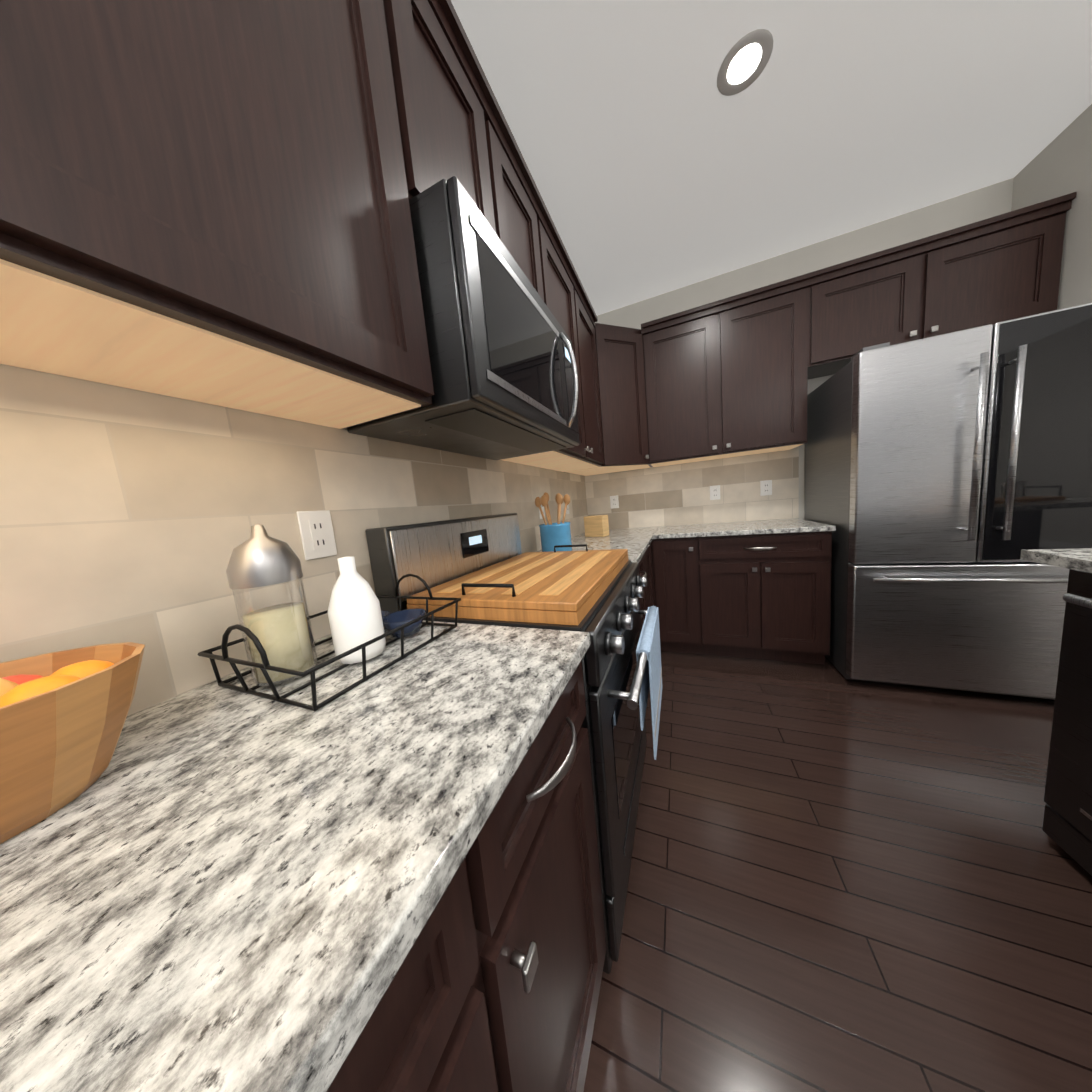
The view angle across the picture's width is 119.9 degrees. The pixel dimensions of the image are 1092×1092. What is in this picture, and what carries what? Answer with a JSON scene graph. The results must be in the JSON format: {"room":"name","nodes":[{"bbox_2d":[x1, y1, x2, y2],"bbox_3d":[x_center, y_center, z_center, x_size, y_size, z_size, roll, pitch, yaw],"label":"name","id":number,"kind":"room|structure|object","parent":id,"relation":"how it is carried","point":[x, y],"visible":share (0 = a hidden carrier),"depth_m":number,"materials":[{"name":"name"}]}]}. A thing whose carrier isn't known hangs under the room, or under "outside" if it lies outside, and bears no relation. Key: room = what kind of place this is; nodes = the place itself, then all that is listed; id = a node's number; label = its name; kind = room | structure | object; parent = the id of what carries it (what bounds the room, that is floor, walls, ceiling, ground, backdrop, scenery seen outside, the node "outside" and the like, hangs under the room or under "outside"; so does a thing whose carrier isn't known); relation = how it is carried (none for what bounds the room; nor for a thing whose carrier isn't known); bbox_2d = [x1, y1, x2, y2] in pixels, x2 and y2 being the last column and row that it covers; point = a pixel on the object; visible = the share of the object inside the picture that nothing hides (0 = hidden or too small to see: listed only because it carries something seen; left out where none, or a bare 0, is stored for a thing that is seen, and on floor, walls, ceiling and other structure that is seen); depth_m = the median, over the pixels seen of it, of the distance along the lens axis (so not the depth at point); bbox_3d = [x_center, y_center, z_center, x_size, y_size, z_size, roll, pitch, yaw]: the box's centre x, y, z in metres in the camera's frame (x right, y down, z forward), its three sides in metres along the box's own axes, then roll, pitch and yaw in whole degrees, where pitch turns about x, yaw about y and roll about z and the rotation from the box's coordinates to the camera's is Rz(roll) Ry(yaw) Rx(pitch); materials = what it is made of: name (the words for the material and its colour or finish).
{"room":"kitchen","nodes":[
{"label":"kitchen","id":0,"kind":"room"},
{"bbox_2d":[0,0,433,435],"bbox_3d":[-0.567,-0.762,0.413,0.328,1.000,0.668,-2,8,23],"label":"upper cabinet","id":1,"kind":"object","parent":0,"relation":"attached to","point":[213,342],"depth_m":0.41,"materials":[{"name":"brown wood"}]},
{"bbox_2d":[352,0,563,463],"bbox_3d":[-0.291,-0.869,1.067,0.328,1.000,0.768,-2,8,23],"label":"upper cabinet","id":2,"kind":"object","parent":0,"relation":"attached to","point":[462,132],"depth_m":0.88,"materials":[{"name":"brown wood"}]},
{"bbox_2d":[347,176,579,459],"bbox_3d":[-0.186,-0.581,1.071,0.485,0.435,0.758,-2,8,23],"label":"microwave","id":3,"kind":"object","parent":2,"relation":"attached to","point":[503,365],"visible":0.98,"depth_m":0.77,"materials":[{"name":"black metal"}]},
{"bbox_2d":[500,196,607,471],"bbox_3d":[0.041,-0.998,1.856,0.328,1.000,0.963,-2,8,23],"label":"upper cabinet","id":4,"kind":"object","parent":0,"relation":"attached to","point":[571,306],"depth_m":1.81,"materials":[{"name":"brown wood"}]},
{"bbox_2d":[596,323,651,471],"bbox_3d":[0.566,-1.075,2.323,0.297,0.932,0.297,-2,8,23],"label":"upper cabinet","id":5,"kind":"object","parent":0,"relation":"attached to","point":[623,374],"depth_m":2.33,"materials":[{"name":"brown wood"}]},
{"bbox_2d":[451,0,1091,315],"bbox_3d":[1.424,-1.646,-1.215,5.540,0.109,6.750,-2,8,23],"label":"ceiling","id":6,"kind":"structure","parent":0,"point":[665,146],"depth_m":1.37,"materials":[{"name":"paint"}]},
{"bbox_2d":[595,178,1013,518],"bbox_3d":[2.882,-0.730,1.969,5.440,2.770,0.100,-2,8,23],"label":"wall","id":7,"kind":"structure","parent":0,"point":[990,201],"depth_m":2.15,"materials":[{"name":"paint"}]},
{"bbox_2d":[644,272,811,467],"bbox_3d":[1.273,-1.174,2.338,0.982,1.000,0.328,-2,8,23],"label":"upper cabinet","id":8,"kind":"object","parent":7,"relation":"attached to","point":[728,377],"depth_m":2.17,"materials":[{"name":"brown wood"}]},
{"bbox_2d":[796,192,1075,451],"bbox_3d":[2.187,-1.213,1.946,1.008,1.000,0.328,-2,8,23],"label":"upper cabinet","id":9,"kind":"object","parent":7,"relation":"attached to","point":[1006,266],"depth_m":1.74,"materials":[{"name":"brown wood"}]},
{"bbox_2d":[583,651,1091,1091],"bbox_3d":[1.692,1.185,-0.866,5.540,0.100,6.750,-2,8,23],"label":"floor","id":10,"kind":"structure","parent":0,"point":[838,882],"depth_m":0.89,"materials":[{"name":"brown wood"}]},
{"bbox_2d":[340,828,523,1091],"bbox_3d":[-0.415,0.752,0.254,0.618,0.878,0.500,-2,8,23],"label":"base cabinet","id":11,"kind":"object","parent":10,"relation":"on","point":[450,1026],"depth_m":0.29,"materials":[{"name":"brown wood"}]},
{"bbox_2d":[365,513,662,973],"bbox_3d":[0.022,0.457,1.152,0.710,1.160,0.760,-2,8,23],"label":"range","id":12,"kind":"object","parent":10,"relation":"on","point":[485,570],"visible":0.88,"depth_m":0.88,"materials":[{"name":"black metal"}]},
{"bbox_2d":[492,664,605,1091],"bbox_3d":[-0.242,0.685,0.662,0.618,0.878,0.396,-2,8,23],"label":"base cabinet","id":13,"kind":"object","parent":10,"relation":"on","point":[544,837],"depth_m":0.51,"materials":[{"name":"brown wood"}]},
{"bbox_2d":[0,620,590,1091],"bbox_3d":[-0.603,0.361,-0.172,0.638,0.030,2.096,-2,8,23],"label":"countertop","id":14,"kind":"structure","parent":13,"relation":"on","point":[247,886],"depth_m":0.26,"materials":[{"name":"white stone"}]},
{"bbox_2d":[0,642,144,843],"bbox_3d":[-0.582,0.205,0.312,0.252,0.154,0.248,-2,8,23],"label":"fruit bowl","id":15,"kind":"object","parent":14,"relation":"on","point":[63,714],"visible":0.98,"depth_m":0.32,"materials":[{"name":"brown wood"}]},
{"bbox_2d":[197,524,460,710],"bbox_3d":[-0.413,0.084,0.644,0.300,0.280,0.350,-2,8,23],"label":"wire caddy","id":16,"kind":"object","parent":14,"relation":"on","point":[279,638],"visible":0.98,"depth_m":0.55,"materials":[{"name":"black metal"}]},
{"bbox_2d":[639,568,647,630],"bbox_3d":[0.219,0.506,1.755,0.618,0.878,0.445,-2,8,23],"label":"base cabinet","id":17,"kind":"object","parent":10,"relation":"on","point":[643,572],"depth_m":1.75,"materials":[{"name":"brown wood"}]},
{"bbox_2d":[648,568,655,606],"bbox_3d":[0.401,0.436,2.188,0.618,0.878,0.505,-2,8,23],"label":"base cabinet","id":18,"kind":"object","parent":10,"relation":"on","point":[651,571],"depth_m":2.23,"materials":[{"name":"brown wood"}]},
{"bbox_2d":[656,568,703,653],"bbox_3d":[1.048,0.333,2.520,0.284,0.878,0.618,-2,8,23],"label":"base cabinet","id":19,"kind":"object","parent":10,"relation":"on","point":[681,613],"depth_m":2.25,"materials":[{"name":"brown wood"}]},
{"bbox_2d":[700,568,830,664],"bbox_3d":[1.502,0.314,2.325,0.704,0.878,0.618,-2,8,23],"label":"base cabinet","id":20,"kind":"object","parent":10,"relation":"on","point":[779,614],"depth_m":2.05,"materials":[{"name":"brown wood"}]},
{"bbox_2d":[540,516,835,567],"bbox_3d":[0.862,-0.047,2.006,1.643,0.030,1.584,-2,8,23],"label":"countertop","id":21,"kind":"structure","parent":20,"relation":"on","point":[797,543],"depth_m":2.06,"materials":[{"name":"white stone"}]},
{"bbox_2d":[535,492,571,551],"bbox_3d":[0.047,-0.129,1.749,0.192,0.346,0.178,-2,8,23],"label":"utensil crock","id":22,"kind":"object","parent":21,"relation":"on","point":[552,535],"visible":0.85,"depth_m":1.69,"materials":[{"name":"blue ceramic"}]},
{"bbox_2d":[584,515,608,536],"bbox_3d":[0.390,-0.155,2.457,0.175,0.160,0.090,1,10,43],"label":"wood block","id":23,"kind":"object","parent":21,"relation":"on","point":[596,526],"visible":1,"depth_m":2.41,"materials":[{"name":"beige wood"}]},
{"bbox_2d":[804,303,1091,699],"bbox_3d":[2.192,-0.160,1.815,0.910,1.810,0.821,-2,8,23],"label":"refrigerator","id":24,"kind":"object","parent":10,"relation":"on","point":[948,477],"visible":0.9,"depth_m":1.52,"materials":[{"name":"grey metal"}]},
{"bbox_2d":[1020,548,1091,572],"bbox_3d":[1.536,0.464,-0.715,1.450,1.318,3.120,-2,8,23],"label":"countertop","id":25,"kind":"structure","parent":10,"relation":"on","point":[1079,559],"depth_m":0.88,"materials":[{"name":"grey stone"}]},
{"bbox_2d":[1042,569,1091,875],"bbox_3d":[1.654,0.522,0.551,0.674,0.872,0.594,-2,8,23],"label":"dishwasher","id":26,"kind":"object","parent":10,"relation":"on","point":[1067,824],"visible":0.9,"depth_m":0.88,"materials":[{"name":"black metal"}]},
{"bbox_2d":[1011,104,1091,309],"bbox_3d":[3.167,-0.683,1.372,1.170,2.770,0.783,-2,8,23],"label":"wall","id":27,"kind":"structure","parent":0,"point":[1060,164],"depth_m":1.54,"materials":[{"name":"paint"}]}
]}

